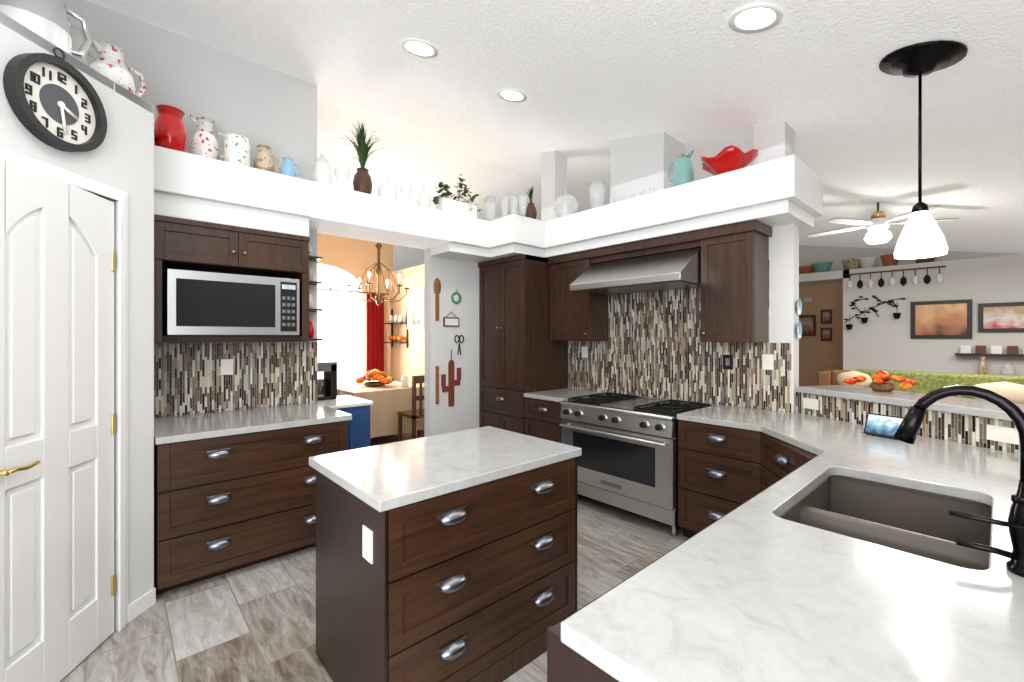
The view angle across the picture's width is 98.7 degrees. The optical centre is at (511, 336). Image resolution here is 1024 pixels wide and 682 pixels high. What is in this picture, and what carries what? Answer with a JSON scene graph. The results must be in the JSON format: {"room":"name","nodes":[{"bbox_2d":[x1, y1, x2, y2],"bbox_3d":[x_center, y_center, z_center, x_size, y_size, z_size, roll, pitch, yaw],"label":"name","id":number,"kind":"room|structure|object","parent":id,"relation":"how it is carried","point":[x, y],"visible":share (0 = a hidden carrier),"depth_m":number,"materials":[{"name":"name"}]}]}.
{"room":"kitchen","nodes":[
{"label":"kitchen","id":0,"kind":"room"},
{"bbox_2d":[0,12,155,630],"bbox_3d":[-2.366,0.100,1.448,1.914,2.800,2.680,0,0,-42],"label":"wall","id":1,"kind":"structure","parent":0,"point":[116,167],"depth_m":2.30,"materials":[{"name":"white paint"}]},
{"bbox_2d":[0,0,92,57],"bbox_3d":[-2.225,-1.514,2.078,0.349,0.423,0.280,0,0,-42],"label":"pitcher","id":2,"kind":"object","parent":1,"relation":"on","point":[47,20],"visible":0.58,"depth_m":2.02,"materials":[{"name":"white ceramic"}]},
{"bbox_2d":[3,47,106,151],"bbox_3d":[-2.005,-1.059,1.953,0.050,0.444,0.387,0,0,2],"label":"wall clock","id":3,"kind":"object","parent":1,"relation":"attached to","point":[55,102],"visible":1,"depth_m":1.93,"materials":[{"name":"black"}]},
{"bbox_2d":[0,155,114,681],"bbox_3d":[-1.968,0.406,1.886,0.397,2.172,0.601,0,0,-42],"label":"pantry door","id":4,"kind":"structure","parent":1,"relation":"in","point":[57,423],"depth_m":1.88,"materials":[{"name":"white paint"}]},
{"bbox_2d":[70,24,96,65],"bbox_3d":[-2.498,-1.536,2.529,0.229,0.468,0.183,0,0,-42],"label":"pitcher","id":5,"kind":"object","parent":1,"relation":"on","point":[78,39],"visible":0.19,"depth_m":2.50,"materials":[{"name":"white ceramic"}]},
{"bbox_2d":[89,36,145,97],"bbox_3d":[-2.170,-1.443,2.423,0.245,0.283,0.197,0,0,-42],"label":"pitcher","id":6,"kind":"object","parent":1,"relation":"on","point":[109,62],"visible":0.62,"depth_m":2.36,"materials":[{"name":"ceramic"}]},
{"bbox_2d":[63,0,480,436],"bbox_3d":[-2.192,-0.650,3.481,6.400,4.300,0.132,0,0,-42],"label":"wall","id":7,"kind":"structure","parent":0,"point":[256,104],"depth_m":3.59,"materials":[{"name":"white paint"}]},
{"bbox_2d":[154,215,309,342],"bbox_3d":[-2.058,-0.373,3.260,0.956,0.823,0.378,0,0,-42],"label":"upper cabinet","id":8,"kind":"object","parent":7,"relation":"attached to","point":[186,244],"visible":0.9,"depth_m":3.12,"materials":[{"name":"brown wood"}]},
{"bbox_2d":[163,269,299,335],"bbox_3d":[-2.051,-0.230,3.253,0.806,0.435,0.336,0,0,-42],"label":"microwave","id":9,"kind":"object","parent":8,"relation":"in","point":[203,303],"visible":1,"depth_m":3.09,"materials":[{"name":"silver metal"}]},
{"bbox_2d":[154,342,317,417],"bbox_3d":[-2.125,0.307,3.466,1.140,0.525,0.006,0,0,-42],"label":"backsplash","id":10,"kind":"structure","parent":7,"relation":"attached to","point":[189,378],"depth_m":3.42,"materials":[{"name":"tile"}]},
{"bbox_2d":[221,359,232,374],"bbox_3d":[-2.196,0.231,3.391,0.080,0.120,0.009,0,0,-42],"label":"electrical outlet plate","id":11,"kind":"object","parent":10,"relation":"attached to","point":[226,364],"depth_m":3.39,"materials":[{"name":"white plastic"}]},
{"bbox_2d":[309,256,321,340],"bbox_3d":[-1.717,-0.325,3.733,0.160,0.710,0.150,0,0,-42],"label":"shelf","id":12,"kind":"object","parent":7,"relation":"attached to","point":[313,284],"visible":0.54,"depth_m":3.81,"materials":[{"name":"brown wood"}]},
{"bbox_2d":[309,246,312,255],"bbox_3d":[-1.712,-0.725,3.727,0.048,0.090,0.050,0,0,-42],"label":"figurine","id":13,"kind":"object","parent":12,"relation":"on","point":[310,251],"visible":0.58,"depth_m":3.71,"materials":[{"name":"ceramic"}]},
{"bbox_2d":[309,294,312,307],"bbox_3d":[-1.712,-0.300,3.727,0.048,0.120,0.050,0,0,-42],"label":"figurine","id":14,"kind":"object","parent":12,"relation":"on","point":[310,301],"visible":0.58,"depth_m":3.71,"materials":[{"name":"white ceramic"}]},
{"bbox_2d":[309,268,312,280],"bbox_3d":[-1.712,-0.525,3.727,0.048,0.110,0.050,0,0,-42],"label":"figurine","id":15,"kind":"object","parent":12,"relation":"on","point":[310,275],"visible":0.62,"depth_m":3.71,"materials":[{"name":"beige ceramic"}]},
{"bbox_2d":[309,320,314,337],"bbox_3d":[-1.712,-0.065,3.727,0.071,0.150,0.075,0,0,-42],"label":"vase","id":16,"kind":"object","parent":12,"relation":"on","point":[311,331],"visible":0.65,"depth_m":3.71,"materials":[{"name":"red ceramic"}]},
{"bbox_2d":[434,278,463,405],"bbox_3d":[-0.679,0.059,4.759,0.392,1.382,0.024,0,0,-42],"label":"decor","id":17,"kind":"object","parent":7,"relation":"attached to","point":[450,322],"visible":1,"depth_m":4.75,"materials":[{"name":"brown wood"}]},
{"bbox_2d":[317,233,392,373],"bbox_3d":[-4.672,-0.650,6.235,6.400,4.300,0.120,0,0,-42],"label":"wall","id":18,"kind":"structure","parent":0,"point":[355,258],"depth_m":7.88,"materials":[{"name":"brown paint"}]},
{"bbox_2d":[317,263,361,292],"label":"window","id":19,"kind":"structure","parent":18,"relation":"in","point":[340,278],"depth_m":7.71,"materials":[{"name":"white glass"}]},
{"bbox_2d":[317,289,388,382],"bbox_3d":[-3.150,0.224,7.384,2.300,2.052,0.054,0,0,-42],"label":"window","id":20,"kind":"structure","parent":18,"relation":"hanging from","point":[341,324],"depth_m":7.58,"materials":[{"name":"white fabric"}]},
{"bbox_2d":[367,294,383,371],"bbox_3d":[-2.468,0.340,7.964,0.330,2.220,0.052,0,0,-42],"label":"curtain","id":21,"kind":"object","parent":18,"relation":"hanging from","point":[375,335],"visible":0.46,"depth_m":7.94,"materials":[{"name":"red fabric"}]},
{"bbox_2d":[60,431,688,681],"bbox_3d":[1.300,1.530,4.534,20.000,0.060,19.000,0,0,-42],"label":"floor","id":22,"kind":"structure","parent":0,"point":[255,623],"depth_m":2.35,"materials":[{"name":"tile"}]},
{"bbox_2d":[154,421,346,593],"bbox_3d":[-1.859,1.056,3.139,1.090,0.887,0.822,0,0,-42],"label":"base cabinet","id":23,"kind":"object","parent":22,"relation":"on","point":[225,504],"visible":0.71,"depth_m":2.75,"materials":[{"name":"brown wood"}]},
{"bbox_2d":[154,403,351,444],"bbox_3d":[-1.860,0.590,3.156,1.126,0.040,0.800,0,0,-42],"label":"countertop","id":24,"kind":"structure","parent":23,"relation":"on","point":[174,429],"depth_m":3.00,"materials":[{"name":"stone"}]},
{"bbox_2d":[317,395,372,449],"bbox_3d":[-1.672,1.050,4.173,0.460,0.900,0.640,0,0,-42],"label":"sideboard","id":25,"kind":"object","parent":22,"relation":"on","point":[358,429],"visible":0.15,"depth_m":4.01,"materials":[{"name":"blue wood"}]},
{"bbox_2d":[318,361,336,400],"bbox_3d":[-1.828,0.418,4.261,0.195,0.360,0.200,0,0,-42],"label":"coffee maker","id":26,"kind":"object","parent":25,"relation":"on","point":[327,387],"visible":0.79,"depth_m":4.22,"materials":[{"name":"black plastic"}]},
{"bbox_2d":[337,380,423,437],"bbox_3d":[-2.098,1.112,6.589,1.145,0.776,1.445,0,0,-42],"label":"dining table","id":27,"kind":"object","parent":22,"relation":"on","point":[391,400],"visible":0.38,"depth_m":6.06,"materials":[{"name":"beige fabric"}]},
{"bbox_2d":[355,369,393,385],"bbox_3d":[-2.021,0.594,6.497,0.547,0.253,0.739,0,0,-42],"label":"flowers","id":28,"kind":"object","parent":27,"relation":"on","point":[381,377],"visible":1,"depth_m":6.37,"materials":[{"name":"orange plant"}]},
{"bbox_2d":[402,375,407,386],"bbox_3d":[-1.544,0.636,6.347,0.090,0.170,0.090,0,0,-42],"label":"candle","id":29,"kind":"object","parent":27,"relation":"on","point":[404,380],"visible":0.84,"depth_m":6.31,"materials":[{"name":"white wax"}]},
{"bbox_2d":[397,375,423,441],"bbox_3d":[-1.243,1.000,5.939,0.440,1.000,0.430,0,0,-42],"label":"chair","id":30,"kind":"object","parent":22,"relation":"on","point":[414,414],"visible":0.33,"depth_m":5.71,"materials":[{"name":"brown wood"}]},
{"bbox_2d":[316,457,576,681],"bbox_3d":[-0.289,1.056,2.153,1.062,0.887,0.754,0,0,-42],"label":"base cabinet","id":31,"kind":"object","parent":22,"relation":"on","point":[476,583],"visible":0.92,"depth_m":1.82,"materials":[{"name":"brown wood"}]},
{"bbox_2d":[309,426,581,511],"bbox_3d":[-0.304,0.590,2.176,1.100,0.040,0.760,0,0,-42],"label":"countertop","id":32,"kind":"structure","parent":31,"relation":"on","point":[385,477],"depth_m":2.00,"materials":[{"name":"stone"}]},
{"bbox_2d":[478,254,567,433],"bbox_3d":[0.115,0.328,4.977,0.719,2.345,0.744,0,0,-42],"label":"tall cabinet","id":33,"kind":"object","parent":22,"relation":"on","point":[521,353],"visible":0.67,"depth_m":4.70,"materials":[{"name":"brown wood"}]},
{"bbox_2d":[525,397,562,442],"bbox_3d":[0.545,1.056,4.494,0.712,0.887,0.542,0,0,-42],"label":"base cabinet","id":34,"kind":"object","parent":22,"relation":"on","point":[542,419],"visible":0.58,"depth_m":4.28,"materials":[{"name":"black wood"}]},
{"bbox_2d":[524,388,605,401],"bbox_3d":[0.555,0.590,4.502,0.690,0.040,0.543,0,0,-42],"label":"countertop","id":35,"kind":"structure","parent":34,"relation":"on","point":[560,395],"depth_m":4.42,"materials":[{"name":"stone"}]},
{"bbox_2d":[560,392,714,535],"bbox_3d":[1.059,1.030,3.850,0.774,0.939,1.084,0,0,-42],"label":"range","id":36,"kind":"object","parent":22,"relation":"on","point":[627,459],"visible":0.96,"depth_m":3.55,"materials":[{"name":"silver metal"}]},
{"bbox_2d":[678,420,754,543],"bbox_3d":[1.588,1.056,3.193,0.468,0.887,0.584,0,0,-42],"label":"base cabinet","id":37,"kind":"object","parent":22,"relation":"on","point":[700,450],"depth_m":3.13,"materials":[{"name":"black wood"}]},
{"bbox_2d":[723,431,922,556],"bbox_3d":[1.748,1.056,2.488,0.804,0.887,0.730,0,0,-42],"label":"base cabinet","id":38,"kind":"object","parent":22,"relation":"on","point":[723,471],"depth_m":1.89,"materials":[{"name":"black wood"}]},
{"bbox_2d":[561,385,1023,681],"bbox_3d":[1.661,0.367,1.502,3.159,0.485,3.198,0,0,-42],"label":"countertop","id":39,"kind":"structure","parent":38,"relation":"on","point":[756,588],"depth_m":0.98,"materials":[{"name":"stone"}]},
{"bbox_2d":[863,413,903,439],"bbox_3d":[2.139,0.507,2.504,0.090,0.122,0.200,0,0,-27],"label":"display","id":40,"kind":"object","parent":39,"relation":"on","point":[883,426],"visible":0.67,"depth_m":2.51,"materials":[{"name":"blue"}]},
{"bbox_2d":[893,385,1023,581],"bbox_3d":[1.145,0.346,1.113,0.142,0.443,0.284,0,0,-42],"label":"faucet","id":41,"kind":"object","parent":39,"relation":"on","point":[1012,570],"depth_m":1.08,"materials":[{"name":"black metal"}]},
{"bbox_2d":[818,369,1023,398],"bbox_3d":[5.975,0.973,6.176,0.645,0.955,2.710,0,0,-42],"label":"sofa","id":42,"kind":"object","parent":22,"relation":"on","point":[927,382],"visible":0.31,"depth_m":6.00,"materials":[{"name":"green fabric"}]},
{"bbox_2d":[836,371,871,386],"bbox_3d":[5.087,0.640,6.553,0.140,0.280,0.440,0,0,-42],"label":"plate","id":43,"kind":"object","parent":42,"relation":"on","point":[840,377],"visible":0.67,"depth_m":6.52,"materials":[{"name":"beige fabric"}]},
{"bbox_2d":[972,382,1023,403],"bbox_3d":[6.090,0.700,5.439,0.140,0.300,0.640,0,0,-42],"label":"pillow","id":44,"kind":"object","parent":42,"relation":"on","point":[1013,392],"visible":0.5,"depth_m":5.38,"materials":[{"name":"beige fabric"}]},
{"bbox_3d":[7.927,1.057,6.522,0.470,0.886,1.600,0,0,-42],"label":"console table","id":45,"kind":"object","parent":22,"relation":"on","visible":0},
{"bbox_2d":[978,357,986,374],"bbox_3d":[7.488,0.462,7.002,0.098,0.300,0.100,0,0,-42],"label":"vase","id":46,"kind":"object","parent":45,"relation":"on","point":[982,367],"visible":0.83,"depth_m":6.98,"materials":[{"name":"beige ceramic"}]},
{"bbox_2d":[1000,363,1015,375],"bbox_3d":[7.669,0.502,6.801,0.158,0.220,0.160,0,0,-42],"label":"vase","id":47,"kind":"object","parent":45,"relation":"on","point":[1011,369],"visible":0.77,"depth_m":6.79,"materials":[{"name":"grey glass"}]},
{"bbox_2d":[309,217,451,248],"bbox_3d":[-1.251,-0.938,4.068,1.311,0.004,0.519,0,0,-42],"label":"soffit","id":48,"kind":"structure","parent":0,"point":[338,228],"depth_m":4.02,"materials":[{"name":"white paint"}]},
{"bbox_2d":[154,145,822,262],"bbox_3d":[-0.111,-1.005,3.291,3.920,0.430,3.200,0,0,-42],"label":"soffit","id":49,"kind":"structure","parent":0,"point":[786,190],"depth_m":3.40,"materials":[{"name":"white paint"}]},
{"bbox_2d":[154,105,187,151],"bbox_3d":[-2.268,-1.363,2.923,0.185,0.283,0.183,0,0,-42],"label":"vase","id":50,"kind":"object","parent":49,"relation":"on","point":[170,130],"visible":0.88,"depth_m":2.86,"materials":[{"name":"red ceramic"}]},
{"bbox_2d":[189,115,224,159],"bbox_3d":[-2.182,-1.395,3.176,0.248,0.346,0.172,0,0,-42],"label":"pitcher","id":51,"kind":"object","parent":49,"relation":"on","point":[204,142],"visible":0.62,"depth_m":3.11,"materials":[{"name":"ceramic"}]},
{"bbox_2d":[224,133,249,166],"bbox_3d":[-1.984,-1.330,3.179,0.163,0.216,0.160,0,0,-42],"label":"vase","id":52,"kind":"object","parent":49,"relation":"on","point":[236,148],"visible":0.77,"depth_m":3.12,"materials":[{"name":"ceramic"}]},
{"bbox_2d":[253,145,281,172],"bbox_3d":[-1.902,-1.345,3.428,0.208,0.246,0.151,0,0,-42],"label":"pitcher","id":53,"kind":"object","parent":49,"relation":"on","point":[263,160],"visible":0.73,"depth_m":3.37,"materials":[{"name":"ceramic"}]},
{"bbox_2d":[280,157,300,176],"bbox_3d":[-1.719,-1.300,3.418,0.151,0.157,0.110,0,0,-42],"label":"pitcher","id":54,"kind":"object","parent":49,"relation":"on","point":[287,168],"visible":0.79,"depth_m":3.37,"materials":[{"name":"blue ceramic"}]},
{"bbox_2d":[312,154,331,184],"bbox_3d":[-1.598,-1.384,3.701,0.159,0.323,0.157,0,0,-42],"label":"glass jar","id":55,"kind":"object","parent":49,"relation":"on","point":[317,177],"visible":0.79,"depth_m":3.68,"materials":[{"name":"white"}]},
{"bbox_2d":[334,166,349,187],"bbox_3d":[-1.423,-1.316,3.684,0.128,0.188,0.126,0,0,-42],"label":"glass goblet","id":56,"kind":"object","parent":49,"relation":"on","point":[343,172],"visible":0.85,"depth_m":3.66,"materials":[{"name":"white"}]},
{"bbox_2d":[339,120,391,193],"bbox_3d":[-1.282,-1.555,3.842,0.459,0.666,0.488,0,0,-42],"label":"grass plant","id":57,"kind":"object","parent":49,"relation":"on","point":[362,181],"visible":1,"depth_m":3.80,"materials":[{"name":"green plant"}]},
{"bbox_2d":[378,178,397,199],"bbox_3d":[-1.155,-1.354,4.100,0.176,0.264,0.173,0,0,-42],"label":"glass dish","id":58,"kind":"object","parent":49,"relation":"on","point":[388,185],"visible":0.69,"depth_m":4.06,"materials":[{"name":"white"}]},
{"bbox_2d":[400,184,411,200],"bbox_3d":[-0.983,-1.311,4.080,0.117,0.178,0.115,0,0,-42],"label":"glass goblet","id":59,"kind":"object","parent":49,"relation":"on","point":[406,189],"visible":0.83,"depth_m":4.05,"materials":[{"name":"white"}]},
{"bbox_2d":[416,188,431,207],"bbox_3d":[-0.871,-1.351,4.356,0.152,0.257,0.149,0,0,-42],"label":"glass dish","id":60,"kind":"object","parent":49,"relation":"on","point":[427,198],"visible":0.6,"depth_m":4.33,"materials":[{"name":"white glass"}]},
{"bbox_2d":[432,174,480,217],"bbox_3d":[-0.564,-1.449,4.538,0.586,0.453,0.221,0,0,-42],"label":"ivy plant","id":61,"kind":"object","parent":49,"relation":"on","point":[452,205],"visible":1,"depth_m":4.49,"materials":[{"name":"green plant"}]},
{"bbox_2d":[484,196,495,220],"bbox_3d":[-0.239,-1.367,4.779,0.139,0.290,0.141,0,0,-42],"label":"glass vase","id":62,"kind":"object","parent":49,"relation":"on","point":[490,214],"visible":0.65,"depth_m":4.73,"materials":[{"name":"white"}]},
{"bbox_2d":[501,195,508,216],"bbox_3d":[-0.073,-1.342,4.579,0.082,0.240,0.083,0,0,-42],"label":"glass tumbler","id":63,"kind":"object","parent":49,"relation":"on","point":[504,209],"visible":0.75,"depth_m":4.55,"materials":[{"name":"white"}]},
{"bbox_2d":[510,195,517,213],"bbox_3d":[0.021,-1.342,4.580,0.082,0.240,0.083,0,0,-42],"label":"glass tumbler","id":64,"kind":"object","parent":49,"relation":"on","point":[514,203],"visible":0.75,"depth_m":4.56,"materials":[{"name":"white"}]},
{"bbox_2d":[519,195,526,214],"bbox_3d":[0.109,-1.310,4.377,0.078,0.176,0.080,0,0,-42],"label":"glass tumbler","id":65,"kind":"object","parent":49,"relation":"on","point":[521,202],"visible":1,"depth_m":4.36,"materials":[{"name":"white"}]},
{"bbox_2d":[525,185,536,218],"bbox_3d":[0.197,-1.419,4.644,0.135,0.393,0.127,0,0,-42],"label":"grass plant","id":66,"kind":"object","parent":49,"relation":"on","point":[531,212],"visible":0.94,"depth_m":4.61,"materials":[{"name":"green plant"}]},
{"bbox_2d":[554,189,578,216],"bbox_3d":[0.565,-1.387,4.603,0.256,0.330,0.260,0,0,-42],"label":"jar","id":67,"kind":"object","parent":49,"relation":"on","point":[566,204],"visible":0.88,"depth_m":4.55,"materials":[{"name":"white ceramic"}]},
{"bbox_2d":[588,179,605,208],"bbox_3d":[0.818,-1.355,4.233,0.161,0.265,0.164,0,0,-42],"label":"vase","id":68,"kind":"object","parent":49,"relation":"on","point":[601,193],"visible":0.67,"depth_m":4.18,"materials":[{"name":"white ceramic"}]},
{"bbox_2d":[667,150,693,186],"bbox_3d":[1.388,-1.367,3.630,0.162,0.290,0.234,0,0,-42],"label":"pitcher","id":69,"kind":"object","parent":49,"relation":"on","point":[683,171],"visible":0.9,"depth_m":3.55,"materials":[{"name":"teal ceramic"}]},
{"bbox_2d":[700,145,757,175],"bbox_3d":[1.680,-1.314,3.428,0.395,0.184,0.413,0,0,-42],"label":"bowl","id":70,"kind":"object","parent":49,"relation":"on","point":[729,158],"visible":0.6,"depth_m":3.32,"materials":[{"name":"red ceramic"}]},
{"bbox_2d":[86,0,1023,270],"bbox_3d":[1.300,-1.190,4.534,20.000,2.380,19.000,0,0,-42],"label":"ceiling","id":71,"kind":"structure","parent":0,"point":[590,78],"depth_m":3.11,"materials":[{"name":"white paint"}]},
{"bbox_2d":[346,187,409,305],"bbox_3d":[-1.895,-1.283,6.260,0.866,1.686,0.854,0,0,-42],"label":"chandelier","id":72,"kind":"object","parent":71,"relation":"hanging from","point":[378,297],"visible":1,"depth_m":6.24,"materials":[{"name":"gold metal"}]},
{"bbox_2d":[402,38,437,58],"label":"recessed light","id":73,"kind":"object","parent":71,"relation":"in","point":[416,47],"depth_m":2.91,"materials":[{"name":"white plastic"}]},
{"bbox_2d":[497,89,526,101],"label":"recessed light","id":74,"kind":"object","parent":71,"relation":"in","point":[511,95],"depth_m":3.48,"materials":[{"name":"white plastic"}]},
{"bbox_2d":[728,3,782,33],"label":"recessed light","id":75,"kind":"object","parent":71,"relation":"in","point":[756,18],"depth_m":2.15,"materials":[{"name":"white plastic"}]},
{"bbox_2d":[807,202,958,243],"bbox_3d":[4.324,-1.350,5.245,1.427,0.482,1.414,0,0,-42],"label":"ceiling fan","id":76,"kind":"object","parent":71,"relation":"hanging from","point":[878,223],"visible":0.98,"depth_m":5.13,"materials":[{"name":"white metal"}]},
{"bbox_2d":[879,40,967,258],"bbox_3d":[2.133,-0.955,2.293,0.344,1.064,0.340,0,0,-42],"label":"pendant light","id":77,"kind":"object","parent":71,"relation":"hanging from","point":[921,235],"visible":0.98,"depth_m":2.25,"materials":[{"name":"white glass"}]},
{"bbox_2d":[385,224,798,412],"bbox_3d":[-0.068,0.150,5.819,0.134,2.700,6.660,0,0,-42],"label":"wall","id":78,"kind":"structure","parent":0,"point":[783,276],"depth_m":3.41,"materials":[{"name":"white paint"}]},
{"bbox_2d":[384,308,407,347],"bbox_3d":[-2.059,-0.160,7.808,0.160,0.700,0.600,0,0,-42],"label":"shelf","id":79,"kind":"object","parent":78,"relation":"attached to","point":[395,337],"visible":1,"depth_m":7.76,"materials":[{"name":"grey metal"}]},
{"bbox_2d":[407,289,423,328],"bbox_3d":[-1.618,-0.456,7.414,0.030,0.648,0.531,0,0,-42],"label":"window","id":80,"kind":"structure","parent":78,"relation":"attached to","point":[415,309],"depth_m":7.42,"materials":[{"name":"white glass"}]},
{"bbox_2d":[548,249,611,340],"bbox_3d":[0.695,-0.403,4.629,0.308,0.886,0.542,0,0,-42],"label":"upper cabinet","id":81,"kind":"object","parent":78,"relation":"attached to","point":[574,316],"depth_m":4.49,"materials":[{"name":"brown wood"}]},
{"bbox_2d":[570,247,700,294],"bbox_3d":[1.130,-0.572,3.915,0.619,0.296,1.086,0,0,-42],"label":"range hood","id":82,"kind":"object","parent":78,"relation":"attached to","point":[680,269],"visible":0.79,"depth_m":3.70,"materials":[{"name":"silver metal"}]},
{"bbox_2d":[568,287,790,412],"bbox_3d":[1.368,-0.015,4.125,0.006,1.170,2.191,0,0,-42],"label":"backsplash","id":83,"kind":"structure","parent":78,"relation":"attached to","point":[654,346],"depth_m":4.01,"materials":[{"name":"tile"}]},
{"bbox_2d":[582,346,587,357],"bbox_3d":[0.786,0.162,4.758,0.009,0.120,0.080,0,0,-42],"label":"electrical outlet plate","id":84,"kind":"object","parent":83,"relation":"attached to","point":[584,348],"depth_m":4.75,"materials":[{"name":"white plastic"}]},
{"bbox_2d":[723,355,732,369],"bbox_3d":[1.788,0.207,3.646,0.009,0.120,0.080,0,0,-42],"label":"electrical outlet plate","id":85,"kind":"object","parent":83,"relation":"attached to","point":[727,359],"depth_m":3.64,"materials":[{"name":"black plastic"}]},
{"bbox_2d":[762,354,773,369],"bbox_3d":[1.989,0.195,3.422,0.009,0.120,0.080,0,0,-42],"label":"electrical outlet plate","id":86,"kind":"object","parent":83,"relation":"attached to","point":[767,359],"depth_m":3.42,"materials":[{"name":"white plastic"}]},
{"bbox_2d":[696,220,771,341],"bbox_3d":[1.747,-0.403,3.461,0.308,0.886,0.397,0,0,-42],"label":"upper cabinet","id":87,"kind":"object","parent":78,"relation":"attached to","point":[734,282],"depth_m":3.34,"materials":[{"name":"brown wood"}]},
{"bbox_2d":[796,299,801,338],"bbox_3d":[2.170,-0.139,3.336,0.130,0.303,0.018,0,0,-42],"label":"decorative plates","id":88,"kind":"object","parent":78,"relation":"attached to","point":[799,324],"visible":0.98,"depth_m":3.35,"materials":[{"name":"blue ceramic"}]},
{"bbox_2d":[541,121,794,220],"bbox_3d":[1.258,-2.010,4.214,0.390,1.580,2.420,0,0,-42],"label":"wall","id":89,"kind":"structure","parent":0,"point":[640,163],"depth_m":4.03,"materials":[{"name":"white paint"}]},
{"bbox_2d":[796,392,1019,453],"bbox_3d":[2.624,0.958,1.861,0.138,1.085,3.100,0,0,-15],"label":"wall","id":90,"kind":"structure","parent":0,"point":[961,428],"depth_m":2.50,"materials":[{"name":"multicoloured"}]},
{"bbox_2d":[803,397,818,409],"bbox_3d":[2.180,0.488,3.213,0.009,0.076,0.120,0,0,-15],"label":"electrical outlet plate","id":91,"kind":"object","parent":90,"relation":"attached to","point":[809,403],"depth_m":3.20,"materials":[{"name":"white plastic"}]},
{"bbox_2d":[796,385,1023,420],"bbox_3d":[2.745,0.391,1.878,0.435,0.042,3.070,0,0,-15],"label":"bar","id":92,"kind":"object","parent":90,"relation":"on","point":[972,407],"visible":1,"depth_m":2.65,"materials":[{"name":"stone"}]},
{"bbox_2d":[843,371,916,391],"bbox_3d":[2.513,0.298,3.015,0.258,0.140,0.381,0,0,-42],"label":"flowers","id":93,"kind":"object","parent":92,"relation":"on","point":[881,378],"visible":1,"depth_m":2.96,"materials":[{"name":"orange plant"}]},
{"bbox_2d":[987,424,1018,444],"bbox_3d":[2.454,0.488,2.202,0.009,0.076,0.120,0,0,-15],"label":"electrical outlet plate","id":94,"kind":"object","parent":90,"relation":"attached to","point":[1003,434],"depth_m":2.20,"materials":[{"name":"white plastic"}]},
{"bbox_2d":[799,245,1023,385],"bbox_3d":[7.788,-0.650,7.416,0.500,4.300,14.600,0,0,-42],"label":"wall","id":95,"kind":"structure","parent":0,"point":[884,340],"depth_m":7.94,"materials":[{"name":"white paint"}]},
{"bbox_2d":[799,315,815,335],"bbox_3d":[7.378,-0.285,11.054,0.030,0.521,0.432,0,0,-42],"label":"photo","id":96,"kind":"object","parent":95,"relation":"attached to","point":[808,322],"visible":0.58,"depth_m":11.01,"materials":[{"name":"brown"}]},
{"bbox_2d":[804,297,811,302],"bbox_3d":[7.412,-0.927,11.023,0.020,0.120,0.180,0,0,-42],"label":"light switch","id":97,"kind":"object","parent":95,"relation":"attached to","point":[809,299],"visible":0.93,"depth_m":11.00,"materials":[{"name":"white plastic"}]},
{"bbox_2d":[799,262,832,273],"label":"decor","id":98,"kind":"object","parent":95,"relation":"on","point":[819,266],"depth_m":8.91,"materials":[{"name":"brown ceramic"}]},
{"bbox_2d":[821,310,831,323],"bbox_3d":[7.667,-0.494,10.733,0.030,0.340,0.224,0,0,-42],"label":"photo","id":99,"kind":"object","parent":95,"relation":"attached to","point":[826,316],"visible":0.98,"depth_m":10.73,"materials":[{"name":"brown"}]},
{"bbox_2d":[821,328,831,340],"bbox_3d":[7.667,-0.064,10.733,0.030,0.321,0.224,0,0,-42],"label":"photo","id":100,"kind":"object","parent":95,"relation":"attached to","point":[826,334],"visible":0.92,"depth_m":10.73,"materials":[{"name":"brown"}]},
{"bbox_2d":[842,254,897,269],"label":"decor","id":101,"kind":"object","parent":95,"relation":"on","point":[867,262],"depth_m":8.32,"materials":[{"name":"brown ceramic"}]},
{"bbox_2d":[844,295,905,329],"bbox_3d":[6.694,-0.459,8.155,0.119,0.634,0.900,0,0,-42],"label":"wall decor","id":102,"kind":"object","parent":95,"relation":"attached to","point":[865,320],"visible":1,"depth_m":8.21,"materials":[{"name":"black metal"}]},
{"bbox_2d":[845,266,945,288],"bbox_3d":[6.898,-1.061,7.983,0.029,0.302,1.392,0,0,-42],"label":"hanging utensils","id":103,"kind":"object","parent":95,"relation":"attached to","point":[927,279],"visible":0.96,"depth_m":7.93,"materials":[{"name":"brown metal"}]},
{"bbox_2d":[915,257,934,262],"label":"decor","id":104,"kind":"object","parent":95,"relation":"on","point":[922,260],"depth_m":7.73,"materials":[{"name":"brown ceramic"}]},
{"bbox_2d":[911,299,971,338],"bbox_3d":[7.326,-0.298,7.525,0.030,0.648,0.756,0,0,-42],"label":"framed picture","id":105,"kind":"object","parent":95,"relation":"attached to","point":[947,319],"visible":0.94,"depth_m":7.50,"materials":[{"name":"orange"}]},
{"bbox_2d":[955,345,1023,356],"bbox_3d":[7.734,0.219,6.952,0.198,0.160,1.030,0,0,-42],"label":"floating shelf","id":106,"kind":"object","parent":95,"relation":"attached to","point":[995,350],"visible":1,"depth_m":7.02,"materials":[{"name":"brown wood"}]},
{"bbox_2d":[978,302,1023,331],"bbox_3d":[7.839,-0.311,6.955,0.030,0.469,0.650,0,0,-42],"label":"picture","id":107,"kind":"object","parent":95,"relation":"attached to","point":[1002,317],"visible":0.93,"depth_m":7.00,"materials":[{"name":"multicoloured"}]}
]}

